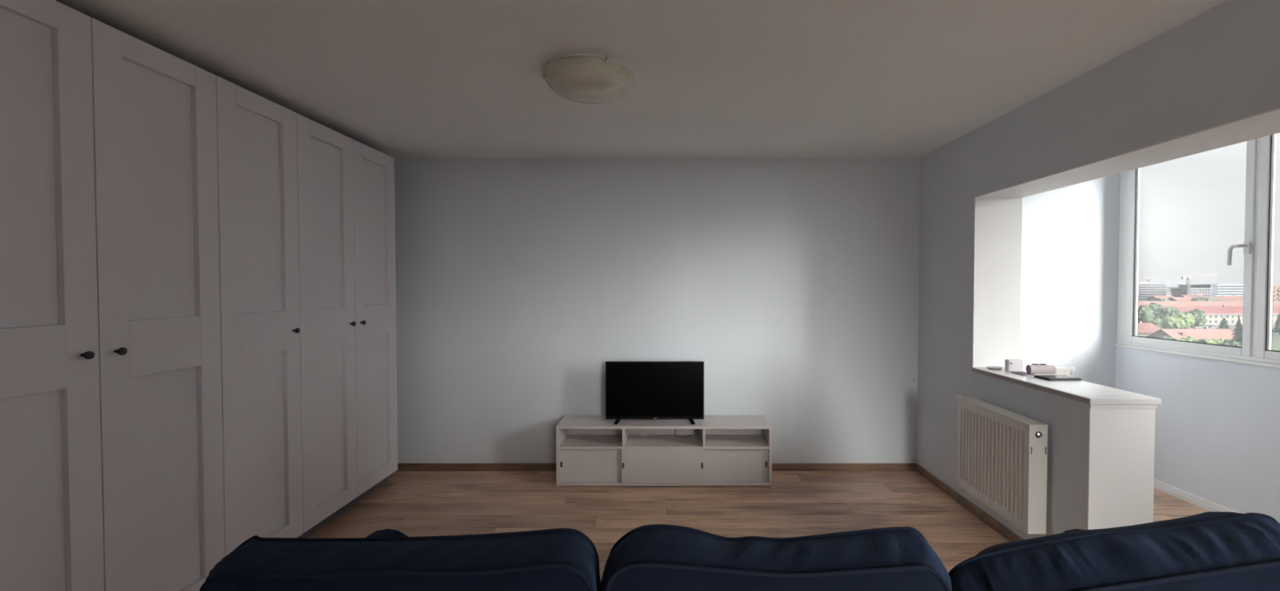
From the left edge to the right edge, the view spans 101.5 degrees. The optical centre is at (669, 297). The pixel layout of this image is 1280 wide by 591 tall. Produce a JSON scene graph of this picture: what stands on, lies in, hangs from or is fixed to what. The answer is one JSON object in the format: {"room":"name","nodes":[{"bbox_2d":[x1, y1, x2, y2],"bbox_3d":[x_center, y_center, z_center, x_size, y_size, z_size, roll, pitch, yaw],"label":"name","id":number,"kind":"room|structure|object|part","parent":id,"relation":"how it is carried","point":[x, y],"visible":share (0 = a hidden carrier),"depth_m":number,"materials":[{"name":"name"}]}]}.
{"room":"living room","nodes":[
{"label":"living room","id":0,"kind":"room"},
{"bbox_2d":[55,0,1226,157],"bbox_3d":[0.430,-1.089,0.711,6.520,0.150,7.070,0,1,0],"label":"ceiling","id":1,"kind":"structure","parent":0,"point":[397,78],"depth_m":2.33,"materials":[{"name":"paint"}]},
{"bbox_2d":[542,53,633,103],"bbox_3d":[-0.376,-0.990,2.426,0.422,0.122,0.413,0,1,0],"label":"ceiling lamp","id":2,"kind":"object","parent":1,"relation":"attached to","point":[584,78],"visible":1,"depth_m":2.30,"materials":[{"name":"white glass"}]},
{"bbox_3d":[-0.372,-1.044,2.425,0.384,0.014,0.384,0,1,0],"label":"plate","id":3,"kind":"part","parent":2,"relation":"part of","materials":[{"name":"white metal"}]},
{"bbox_2d":[393,157,1119,463],"bbox_3d":[0.400,0.133,4.174,6.460,2.643,0.200,0,1,0],"label":"wall","id":4,"kind":"structure","parent":0,"point":[793,282],"depth_m":4.07,"materials":[{"name":"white paint"}]},
{"bbox_2d":[396,463,916,471],"bbox_3d":[-0.343,1.328,4.092,4.574,0.057,0.016,0,1,0],"label":"baseboard","id":5,"kind":"structure","parent":4,"relation":"attached to","point":[401,467],"depth_m":4.08,"materials":[{"name":"wood"}]},
{"bbox_2d":[1023,366,1075,376],"bbox_3d":[2.761,0.839,4.030,0.680,0.630,0.118,0,1,0],"label":"paper roll","id":6,"kind":"object","parent":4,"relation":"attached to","point":[1060,370],"visible":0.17,"depth_m":3.97,"materials":[{"name":"white paper"}]},
{"bbox_2d":[1023,366,1070,368],"bbox_3d":[2.735,0.537,4.014,0.629,0.005,0.094,0,1,0],"label":"grille","id":7,"kind":"object","parent":6,"relation":"attached to","point":[1057,367],"depth_m":4.00,"materials":[{"name":"white"}]},
{"bbox_3d":[2.735,0.818,3.976,0.620,0.562,0.012,0,1,0],"label":"panel","id":8,"kind":"part","parent":6,"relation":"part of","materials":[{"name":"white paper"}]},
{"bbox_2d":[307,471,1209,580],"bbox_3d":[0.430,1.489,0.768,6.520,0.120,7.070,0,1,0],"label":"floor","id":9,"kind":"structure","parent":0,"point":[414,504],"depth_m":3.42,"materials":[{"name":"brown"}]},
{"bbox_2d":[0,0,224,590],"bbox_3d":[-2.301,0.214,1.840,0.649,2.381,0.998,0,1,0],"label":"wardrobe","id":10,"kind":"object","parent":9,"relation":"on","point":[112,473],"visible":0.96,"depth_m":1.85,"materials":[{"name":"grey wood"}]},
{"bbox_3d":[-2.030,-0.395,1.577,0.003,0.972,0.294,0,1,0],"label":"door panel","id":11,"kind":"part","parent":10,"relation":"part of","materials":[{"name":"grey paint"}]},
{"bbox_3d":[-2.030,0.765,1.602,0.003,0.919,0.294,0,1,0],"label":"door panel","id":12,"kind":"part","parent":10,"relation":"part of","materials":[{"name":"grey paint"}]},
{"bbox_3d":[-2.024,0.175,1.589,0.032,2.291,0.496,0,1,0],"label":"door","id":13,"kind":"part","parent":10,"relation":"part of","materials":[{"name":"grey paint"}]},
{"bbox_3d":[-1.992,0.196,1.786,0.031,0.029,0.029,0,1,0],"label":"knob","id":14,"kind":"part","parent":10,"relation":"part of","materials":[{"name":"black metal"}]},
{"bbox_3d":[-1.992,0.194,1.894,0.031,0.029,0.029,0,1,0],"label":"knob","id":15,"kind":"part","parent":10,"relation":"part of","materials":[{"name":"black metal"}]},
{"bbox_3d":[-2.024,0.164,2.089,0.032,2.291,0.496,0,1,0],"label":"door","id":16,"kind":"part","parent":10,"relation":"part of","materials":[{"name":"grey paint"}]},
{"bbox_3d":[-2.030,-0.405,2.077,0.003,0.972,0.294,0,1,0],"label":"door panel","id":17,"kind":"part","parent":10,"relation":"part of","materials":[{"name":"grey paint"}]},
{"bbox_3d":[-2.030,0.754,2.102,0.003,0.919,0.294,0,1,0],"label":"door panel","id":18,"kind":"part","parent":10,"relation":"part of","materials":[{"name":"grey paint"}]},
{"bbox_2d":[215,75,302,556],"bbox_3d":[-2.301,0.198,2.590,0.649,2.381,0.498,0,1,0],"label":"wardrobe","id":19,"kind":"object","parent":9,"relation":"on","point":[257,135],"visible":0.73,"depth_m":2.58,"materials":[{"name":"grey wood"}]},
{"bbox_3d":[-2.030,-0.416,2.576,0.003,0.972,0.294,0,1,0],"label":"door panel","id":20,"kind":"part","parent":19,"relation":"part of","materials":[{"name":"grey paint"}]},
{"bbox_3d":[-2.030,0.743,2.602,0.003,0.919,0.294,0,1,0],"label":"door panel","id":21,"kind":"part","parent":19,"relation":"part of","materials":[{"name":"grey paint"}]},
{"bbox_3d":[-1.992,0.174,2.785,0.031,0.029,0.029,0,1,0],"label":"knob","id":22,"kind":"part","parent":19,"relation":"part of","materials":[{"name":"black metal"}]},
{"bbox_2d":[296,112,397,537],"bbox_3d":[-2.301,0.182,3.340,0.649,2.381,0.998,0,1,0],"label":"wardrobe","id":23,"kind":"object","parent":9,"relation":"on","point":[346,196],"visible":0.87,"depth_m":3.24,"materials":[{"name":"grey wood"}]},
{"bbox_3d":[-2.030,-0.427,3.076,0.003,0.972,0.294,0,1,0],"label":"door panel","id":24,"kind":"part","parent":23,"relation":"part of","materials":[{"name":"grey paint"}]},
{"bbox_3d":[-2.024,0.142,3.089,0.032,2.291,0.496,0,1,0],"label":"door","id":25,"kind":"part","parent":23,"relation":"part of","materials":[{"name":"grey paint"}]},
{"bbox_3d":[-2.030,0.732,3.102,0.003,0.919,0.294,0,1,0],"label":"door panel","id":26,"kind":"part","parent":23,"relation":"part of","materials":[{"name":"grey paint"}]},
{"bbox_3d":[-2.030,-0.438,3.576,0.003,0.972,0.294,0,1,0],"label":"door panel","id":27,"kind":"part","parent":23,"relation":"part of","materials":[{"name":"grey paint"}]},
{"bbox_3d":[-2.024,0.131,3.589,0.032,2.291,0.496,0,1,0],"label":"door","id":28,"kind":"part","parent":23,"relation":"part of","materials":[{"name":"grey paint"}]},
{"bbox_3d":[-2.030,0.721,3.602,0.003,0.919,0.294,0,1,0],"label":"door panel","id":29,"kind":"part","parent":23,"relation":"part of","materials":[{"name":"grey paint"}]},
{"bbox_2d":[555,415,772,486],"bbox_3d":[-0.038,1.140,3.918,1.554,0.439,0.316,0,1,0],"label":"stand","id":30,"kind":"object","parent":9,"relation":"on","point":[591,450],"visible":0.94,"depth_m":3.79,"materials":[{"name":"grey laminate"}]},
{"bbox_3d":[-0.547,1.213,3.797,0.494,0.247,0.012,0,1,0],"label":"sliding door","id":31,"kind":"part","parent":30,"relation":"part of","materials":[{"name":"grey laminate"}]},
{"bbox_3d":[-0.567,1.002,4.069,0.456,0.127,0.004,0,1,0],"label":"panel","id":32,"kind":"part","parent":30,"relation":"part of","materials":[{"name":"grey laminate"}]},
{"bbox_2d":[640,432,649,435],"bbox_3d":[-0.190,1.050,4.024,0.075,0.031,0.049,0,1,0],"label":"cable","id":33,"kind":"object","parent":30,"relation":"on","point":[640,433],"visible":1,"depth_m":4.02,"materials":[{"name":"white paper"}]},
{"bbox_2d":[605,361,703,424],"bbox_3d":[-0.108,0.697,3.883,0.730,0.450,0.166,0,1,0],"label":"television","id":34,"kind":"object","parent":30,"relation":"on","point":[635,390],"visible":1,"depth_m":3.86,"materials":[{"name":"black plastic"}]},
{"bbox_3d":[-0.067,1.002,4.069,0.509,0.127,0.004,0,1,0],"label":"panel","id":35,"kind":"part","parent":30,"relation":"part of","materials":[{"name":"grey laminate"}]},
{"bbox_3d":[-0.046,1.214,3.775,0.600,0.247,0.012,0,1,0],"label":"sliding door","id":36,"kind":"part","parent":30,"relation":"part of","materials":[{"name":"grey laminate"}]},
{"bbox_2d":[559,434,768,448],"bbox_3d":[-0.038,1.077,3.916,1.514,0.017,0.316,0,1,0],"label":"shelf","id":37,"kind":"object","parent":30,"relation":"attached to","point":[569,441],"depth_m":3.87,"materials":[{"name":"grey laminate"}]},
{"bbox_3d":[0.452,1.002,4.069,0.385,0.127,0.004,0,1,0],"label":"panel","id":38,"kind":"part","parent":30,"relation":"part of","materials":[{"name":"grey laminate"}]},
{"bbox_3d":[0.469,1.213,3.797,0.498,0.247,0.012,0,1,0],"label":"sliding door","id":39,"kind":"part","parent":30,"relation":"part of","materials":[{"name":"grey laminate"}]},
{"bbox_2d":[199,511,1279,590],"bbox_3d":[0.203,0.934,1.255,2.409,0.967,0.868,0,1,0],"label":"sofa","id":40,"kind":"object","parent":9,"relation":"on","point":[1207,551],"visible":1,"depth_m":1.00,"materials":[{"name":"blue fabric"}]},
{"bbox_3d":[-0.905,1.054,1.267,0.194,0.608,0.848,0,1,0],"label":"armrest","id":41,"kind":"part","parent":40,"relation":"part of","materials":[{"name":"blue fabric"}]},
{"bbox_2d":[204,532,600,590],"bbox_3d":[-0.532,0.733,1.059,0.825,0.496,0.240,0,1,0],"label":"cushion","id":42,"kind":"object","parent":40,"relation":"on","point":[507,561],"depth_m":0.99,"materials":[{"name":"blue fabric"}]},
{"bbox_2d":[600,528,951,590],"bbox_3d":[0.215,0.728,1.061,0.743,0.499,0.244,0,1,0],"label":"cushion","id":43,"kind":"object","parent":40,"relation":"on","point":[643,559],"depth_m":0.99,"materials":[{"name":"blue fabric"}]},
{"bbox_3d":[1.310,1.054,1.267,0.194,0.608,0.848,0,1,0],"label":"armrest","id":44,"kind":"part","parent":40,"relation":"part of","materials":[{"name":"blue fabric"}]},
{"bbox_2d":[950,511,1279,590],"bbox_3d":[0.927,0.719,1.084,0.794,0.517,0.304,0,1,0],"label":"cushion","id":45,"kind":"object","parent":40,"relation":"on","point":[1207,551],"depth_m":1.02,"materials":[{"name":"blue fabric"}]},
{"bbox_2d":[916,0,1279,539],"bbox_3d":[2.093,0.207,0.740,0.298,2.543,6.670,0,1,0],"label":"wall","id":46,"kind":"structure","parent":0,"point":[1220,65],"depth_m":2.60,"materials":[{"name":"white paint"}]},
{"bbox_2d":[915,463,1022,542],"bbox_3d":[1.936,1.346,3.262,0.016,0.057,1.644,0,1,0],"label":"baseboard","id":47,"kind":"structure","parent":46,"relation":"attached to","point":[1001,529],"depth_m":3.35,"materials":[{"name":"wood"}]},
{"bbox_2d":[972,197,1022,367],"bbox_3d":[2.093,-0.097,3.333,0.300,1.081,0.008,0,1,0],"label":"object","id":48,"kind":"structure","parent":46,"relation":"attached to","point":[997,221],"depth_m":3.33,"materials":[{"name":"white paint"}]},
{"bbox_2d":[955,395,1048,533],"bbox_3d":[1.885,0.942,3.003,0.118,0.628,0.732,0,1,0],"label":"radiator","id":49,"kind":"object","parent":46,"relation":"attached to","point":[1002,453],"visible":1,"depth_m":2.85,"materials":[{"name":"white metal"}]},
{"bbox_2d":[958,397,1045,425],"bbox_3d":[1.875,0.640,2.978,0.094,0.005,0.657,0,1,0],"label":"grille","id":50,"kind":"object","parent":49,"relation":"attached to","point":[1015,418],"depth_m":2.93,"materials":[{"name":"white metal"}]},
{"bbox_2d":[971,367,1160,408],"bbox_3d":[2.099,0.477,2.871,0.330,0.047,0.940,0,1,0],"label":"ledge","id":51,"kind":"object","parent":46,"relation":"attached to","point":[1098,396],"visible":0.86,"depth_m":2.58,"materials":[{"name":"white laminate"}]},
{"bbox_2d":[986,365,1003,369],"bbox_3d":[2.035,0.439,3.265,0.090,0.012,0.090,0,1,0],"label":"dish","id":52,"kind":"object","parent":51,"relation":"on","point":[992,367],"visible":1,"depth_m":3.26,"materials":[{"name":"grey ceramic"}]},
{"bbox_2d":[1004,359,1023,371],"bbox_3d":[2.100,0.411,3.179,0.092,0.072,0.041,0,1,0],"label":"pack","id":53,"kind":"object","parent":51,"relation":"on","point":[1011,365],"visible":1,"depth_m":3.16,"materials":[{"name":"white paper"}]},
{"bbox_2d":[1010,371,1036,376],"bbox_3d":[2.082,0.446,3.071,0.073,0.006,0.120,0,1,0],"label":"card","id":54,"kind":"object","parent":51,"relation":"on","point":[1021,373],"visible":0.88,"depth_m":3.06,"materials":[{"name":"grey"}]},
{"bbox_2d":[1026,364,1056,374],"bbox_3d":[2.159,0.417,3.033,0.136,0.054,0.054,0,1,6],"label":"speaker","id":55,"kind":"object","parent":51,"relation":"on","point":[1030,369],"visible":1,"depth_m":3.01,"materials":[{"name":"white"}]},
{"bbox_2d":[1034,374,1081,381],"bbox_3d":[2.165,0.446,2.912,0.184,0.014,0.117,0,1,-3],"label":"tablet","id":56,"kind":"object","parent":51,"relation":"on","point":[1047,377],"visible":1,"depth_m":2.88,"materials":[{"name":"grey plastic"}]},
{"bbox_2d":[1087,404,1155,529],"bbox_3d":[2.094,0.942,2.422,0.301,0.901,0.006,0,1,0],"label":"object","id":57,"kind":"structure","parent":46,"relation":"attached to","point":[1122,442],"depth_m":2.42,"materials":[{"name":"white paint"}]},
{"bbox_2d":[974,106,1279,197],"bbox_3d":[2.093,-0.591,1.056,0.300,0.006,4.538,0,1,0],"label":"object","id":58,"kind":"structure","parent":46,"relation":"attached to","point":[1265,123],"depth_m":2.21,"materials":[{"name":"white paint"}]},
{"bbox_2d":[1115,343,1279,523],"bbox_3d":[3.590,0.210,0.640,0.200,2.643,6.870,0,1,0],"label":"wall","id":59,"kind":"structure","parent":0,"point":[1217,422],"depth_m":3.33,"materials":[{"name":"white paint"}]},
{"bbox_2d":[1114,133,1279,368],"bbox_3d":[3.487,-0.290,1.385,0.138,1.450,5.355,0,1,0],"label":"window","id":60,"kind":"structure","parent":59,"relation":"in","point":[1258,245],"depth_m":3.15,"materials":[{"name":"white plastic"}]},
{"bbox_3d":[3.482,0.424,1.401,0.021,0.020,5.355,0,1,0],"label":"sill","id":61,"kind":"part","parent":60,"relation":"part of","materials":[{"name":"white plastic"}]},
{"bbox_3d":[3.450,-0.268,3.166,0.064,0.137,0.080,0,1,0],"label":"handle","id":62,"kind":"part","parent":60,"relation":"part of","materials":[{"name":"white plastic"}]},
{"bbox_3d":[3.506,-0.324,2.666,0.044,1.375,0.848,0,1,0],"label":"sash","id":63,"kind":"part","parent":60,"relation":"part of","materials":[{"name":"white plastic"}]},
{"bbox_2d":[1153,479,1240,513],"bbox_3d":[3.482,1.398,0.766,0.016,0.062,6.670,0,1,0],"label":"baseboard","id":64,"kind":"structure","parent":59,"relation":"attached to","point":[1206,504],"depth_m":3.48,"materials":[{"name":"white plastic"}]},
{"label":"outside","id":65,"kind":"structure","parent":0,"visible":0},
{"bbox_2d":[1166,289,1279,342],"bbox_3d":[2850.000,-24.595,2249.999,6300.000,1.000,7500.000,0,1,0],"label":"ground","id":66,"kind":"structure","parent":65,"point":[1275,335],"depth_m":257.87,"materials":[{"name":"green plant"}]},
{"bbox_2d":[1137,304,1154,323],"bbox_3d":[262.878,10.630,290.661,11.304,14.054,10.428,0,1,0],"label":"tree","id":67,"kind":"object","parent":66,"relation":"on","point":[1145,314],"visible":0.66,"depth_m":287.53,"materials":[{"name":"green plant"}]},
{"bbox_2d":[1141,278,1152,283],"bbox_3d":[730.940,-11.534,799.694,17.121,36.287,2.710,0,1,0],"label":"tower crane","id":68,"kind":"object","parent":66,"relation":"on","point":[1147,279],"visible":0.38,"depth_m":799.35,"materials":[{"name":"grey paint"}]},
{"bbox_2d":[1137,320,1160,337],"bbox_3d":[212.750,14.701,239.378,16.700,8.150,15.200,0,1,0],"label":"house","id":69,"kind":"structure","parent":66,"relation":"on","point":[1145,330],"depth_m":234.59,"materials":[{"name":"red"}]},
{"bbox_2d":[1137,281,1168,301],"bbox_3d":[642.450,-6.850,712.520,52.900,30.600,25.000,0,1,0],"label":"office building","id":70,"kind":"structure","parent":66,"relation":"on","point":[1146,290],"depth_m":701.13,"materials":[{"name":"grey glass"}]},
{"bbox_2d":[1148,318,1163,328],"bbox_3d":[255.556,14.237,272.287,9.072,7.642,7.892,0,1,0],"label":"tree","id":71,"kind":"object","parent":66,"relation":"on","point":[1157,322],"visible":0.47,"depth_m":270.18,"materials":[{"name":"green plant"}]},
{"bbox_2d":[1146,294,1173,301],"bbox_3d":[496.550,4.641,526.226,19.300,15.750,13.200,0,1,0],"label":"house","id":72,"kind":"structure","parent":66,"relation":"on","point":[1153,298],"depth_m":525.12,"materials":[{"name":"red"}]},
{"bbox_2d":[1156,297,1168,301],"bbox_3d":[396.739,7.378,420.044,7.551,14.912,7.431,0,1,0],"label":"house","id":73,"kind":"structure","parent":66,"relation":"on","point":[1158,299],"depth_m":418.66,"materials":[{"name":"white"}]},
{"bbox_2d":[1159,335,1173,339],"bbox_3d":[175.941,16.701,185.508,5.816,6.503,5.770,0,1,0],"label":"tree","id":74,"kind":"object","parent":66,"relation":"on","point":[1162,336],"visible":0.08,"depth_m":184.43,"materials":[{"name":"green plant"}]},
{"bbox_2d":[1159,306,1182,319],"bbox_3d":[275.716,11.014,287.568,10.525,13.420,8.507,0,1,0],"label":"tree","id":75,"kind":"object","parent":66,"relation":"on","point":[1167,311],"visible":0.66,"depth_m":285.23,"materials":[{"name":"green plant"}]},
{"bbox_2d":[1166,286,1178,289],"bbox_3d":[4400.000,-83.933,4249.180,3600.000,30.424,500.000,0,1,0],"label":"office building","id":76,"kind":"structure","parent":66,"relation":"on","point":[1168,287],"depth_m":4266.73,"materials":[{"name":"grey concrete"}]},
{"bbox_2d":[1160,315,1186,328],"bbox_3d":[249.498,13.682,258.708,10.102,9.344,10.059,0,1,0],"label":"tree","id":77,"kind":"object","parent":66,"relation":"on","point":[1170,322],"visible":0.96,"depth_m":255.92,"materials":[{"name":"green plant"}]},
{"bbox_2d":[1168,296,1191,301],"bbox_3d":[493.000,5.743,503.245,19.200,14.550,13.200,0,1,0],"label":"house","id":78,"kind":"structure","parent":66,"relation":"on","point":[1171,299],"depth_m":500.95,"materials":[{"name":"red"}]},
{"bbox_2d":[1173,311,1195,328],"bbox_3d":[260.150,12.503,264.655,8.309,11.444,8.485,0,1,0],"label":"tree","id":79,"kind":"object","parent":66,"relation":"on","point":[1188,317],"visible":0.59,"depth_m":261.67,"materials":[{"name":"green plant"}]},
{"bbox_2d":[1180,336,1198,341],"bbox_3d":[175.438,16.519,175.706,7.465,7.294,6.720,0,1,0],"label":"tree","id":80,"kind":"object","parent":66,"relation":"on","point":[1188,338],"visible":0.16,"depth_m":174.16,"materials":[{"name":"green plant"}]},
{"bbox_2d":[1175,293,1205,297],"bbox_3d":[546.200,3.955,546.216,23.600,16.250,13.200,0,1,0],"label":"house","id":81,"kind":"structure","parent":66,"relation":"on","point":[1194,295],"depth_m":543.51,"materials":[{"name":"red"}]},
{"bbox_2d":[1169,284,1216,297],"bbox_3d":[634.550,-2.952,632.436,33.800,26.300,25.300,0,1,0],"label":"office building","id":82,"kind":"structure","parent":66,"relation":"on","point":[1209,291],"depth_m":621.93,"materials":[{"name":"grey glass"}]},
{"bbox_2d":[1191,297,1202,301],"bbox_3d":[424.053,7.432,420.641,8.647,14.777,8.042,0,1,0],"label":"tree","id":83,"kind":"object","parent":66,"relation":"on","point":[1195,299],"visible":0.12,"depth_m":419.12,"materials":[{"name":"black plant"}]},
{"bbox_2d":[1186,309,1208,328],"bbox_3d":[276.263,11.929,274.324,10.675,12.169,9.481,0,1,0],"label":"tree","id":84,"kind":"object","parent":66,"relation":"on","point":[1200,319],"visible":0.44,"depth_m":271.50,"materials":[{"name":"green plant"}]},
{"bbox_2d":[1181,273,1217,294],"bbox_3d":[614.183,-8.580,604.712,40.566,38.886,2.710,0,1,0],"label":"tower crane","id":85,"kind":"object","parent":66,"relation":"on","point":[1182,277],"visible":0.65,"depth_m":604.26,"materials":[{"name":"grey paint"}]},
{"bbox_2d":[1191,337,1216,344],"bbox_3d":[169.981,16.572,165.117,6.195,7.650,7.235,0,1,0],"label":"tree","id":86,"kind":"object","parent":66,"relation":"on","point":[1202,340],"visible":0.11,"depth_m":164.11,"materials":[{"name":"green plant"}]},
{"bbox_2d":[1190,296,1220,301],"bbox_3d":[459.000,6.640,447.251,10.400,15.200,14.600,0,1,0],"label":"vaulted hall","id":87,"kind":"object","parent":66,"relation":"on","point":[1206,299],"visible":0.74,"depth_m":440.15,"materials":[{"name":"grey"}]},
{"bbox_2d":[1137,305,1279,324],"bbox_3d":[332.000,10.704,333.213,141.600,12.050,17.400,0,1,0],"label":"house","id":88,"kind":"structure","parent":66,"relation":"on","point":[1215,315],"depth_m":325.42,"materials":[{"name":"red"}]},
{"bbox_2d":[1137,301,1279,306],"bbox_3d":[350.500,9.184,359.286,150.200,13.950,19.200,0,1,0],"label":"house","id":89,"kind":"structure","parent":66,"relation":"on","point":[1175,304],"depth_m":354.19,"materials":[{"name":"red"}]},
{"bbox_2d":[1177,283,1243,297],"bbox_3d":[682.000,-4.043,654.918,60.000,27.500,30.300,0,1,0],"label":"office building","id":90,"kind":"structure","parent":66,"relation":"on","point":[1221,290],"depth_m":641.04,"materials":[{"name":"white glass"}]},
{"bbox_2d":[1211,338,1224,344],"bbox_3d":[181.504,16.794,172.602,7.040,6.880,7.952,0,1,0],"label":"tree","id":91,"kind":"object","parent":66,"relation":"on","point":[1220,340],"visible":0.11,"depth_m":171.57,"materials":[{"name":"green plant"}]},
{"bbox_2d":[1210,295,1235,301],"bbox_3d":[533.850,5.378,506.238,16.900,15.150,13.200,0,1,0],"label":"house","id":92,"kind":"structure","parent":66,"relation":"on","point":[1222,298],"depth_m":502.06,"materials":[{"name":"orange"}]},
{"bbox_2d":[1216,316,1231,329],"bbox_3d":[303.139,14.036,285.217,6.251,7.481,6.120,0,1,0],"label":"spruce","id":93,"kind":"object","parent":66,"relation":"on","point":[1223,325],"visible":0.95,"depth_m":284.74,"materials":[{"name":"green plant"}]},
{"bbox_2d":[1217,339,1242,346],"bbox_3d":[164.649,16.448,152.475,7.191,8.450,6.484,0,1,0],"label":"tree","id":94,"kind":"object","parent":66,"relation":"on","point":[1227,342],"visible":0.12,"depth_m":151.96,"materials":[{"name":"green plant"}]},
{"bbox_2d":[1189,325,1275,328],"bbox_3d":[327.500,17.316,305.450,145.000,0.040,26.000,0,1,0],"label":"road","id":95,"kind":"structure","parent":66,"relation":"on","point":[1231,326],"depth_m":303.25,"materials":[{"name":"grey asphalt"}]},
{"bbox_2d":[1147,302,1164,319],"bbox_3d":[283.133,10.059,302.976,12.009,14.658,11.997,0,1,0],"label":"tree","id":96,"kind":"object","parent":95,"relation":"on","point":[1155,307],"visible":0.43,"depth_m":300.01,"materials":[{"name":"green plant"}]},
{"bbox_2d":[1229,294,1243,301],"bbox_3d":[568.000,4.798,528.230,19.200,15.350,13.200,0,1,0],"label":"house","id":97,"kind":"structure","parent":66,"relation":"on","point":[1237,298],"depth_m":523.59,"materials":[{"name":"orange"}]},
{"bbox_2d":[1271,342,1279,351],"bbox_3d":[252.500,19.427,208.473,95.000,0.050,36.000,0,1,0],"label":"lawn","id":98,"kind":"structure","parent":66,"relation":"on","point":[1274,345],"depth_m":208.32,"materials":[{"name":"green plant"}]},
{"bbox_2d":[1146,326,1234,339],"bbox_3d":[221.250,15.677,219.894,28.700,7.050,14.200,0,1,0],"label":"house","id":99,"kind":"structure","parent":98,"relation":"on","point":[1206,333],"depth_m":217.52,"materials":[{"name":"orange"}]},
{"bbox_2d":[1231,317,1242,342],"bbox_3d":[207.636,13.370,190.402,6.070,12.949,6.429,0,1,0],"label":"spruce","id":100,"kind":"object","parent":98,"relation":"on","point":[1237,337],"visible":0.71,"depth_m":189.86,"materials":[{"name":"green plant"}]},
{"bbox_2d":[1271,313,1279,334],"bbox_3d":[304.329,12.766,260.653,6.469,11.092,6.907,0,1,0],"label":"spruce","id":101,"kind":"object","parent":66,"relation":"on","point":[1277,329],"visible":0.98,"depth_m":260.34,"materials":[{"name":"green plant"}]},
{"bbox_2d":[1272,284,1279,301],"bbox_3d":[474.000,2.322,406.747,26.000,25.600,15.600,0,1,0],"label":"apartment block","id":102,"kind":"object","parent":66,"relation":"on","point":[1276,287],"visible":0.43,"depth_m":399.98,"materials":[{"name":"brown"}]}
]}

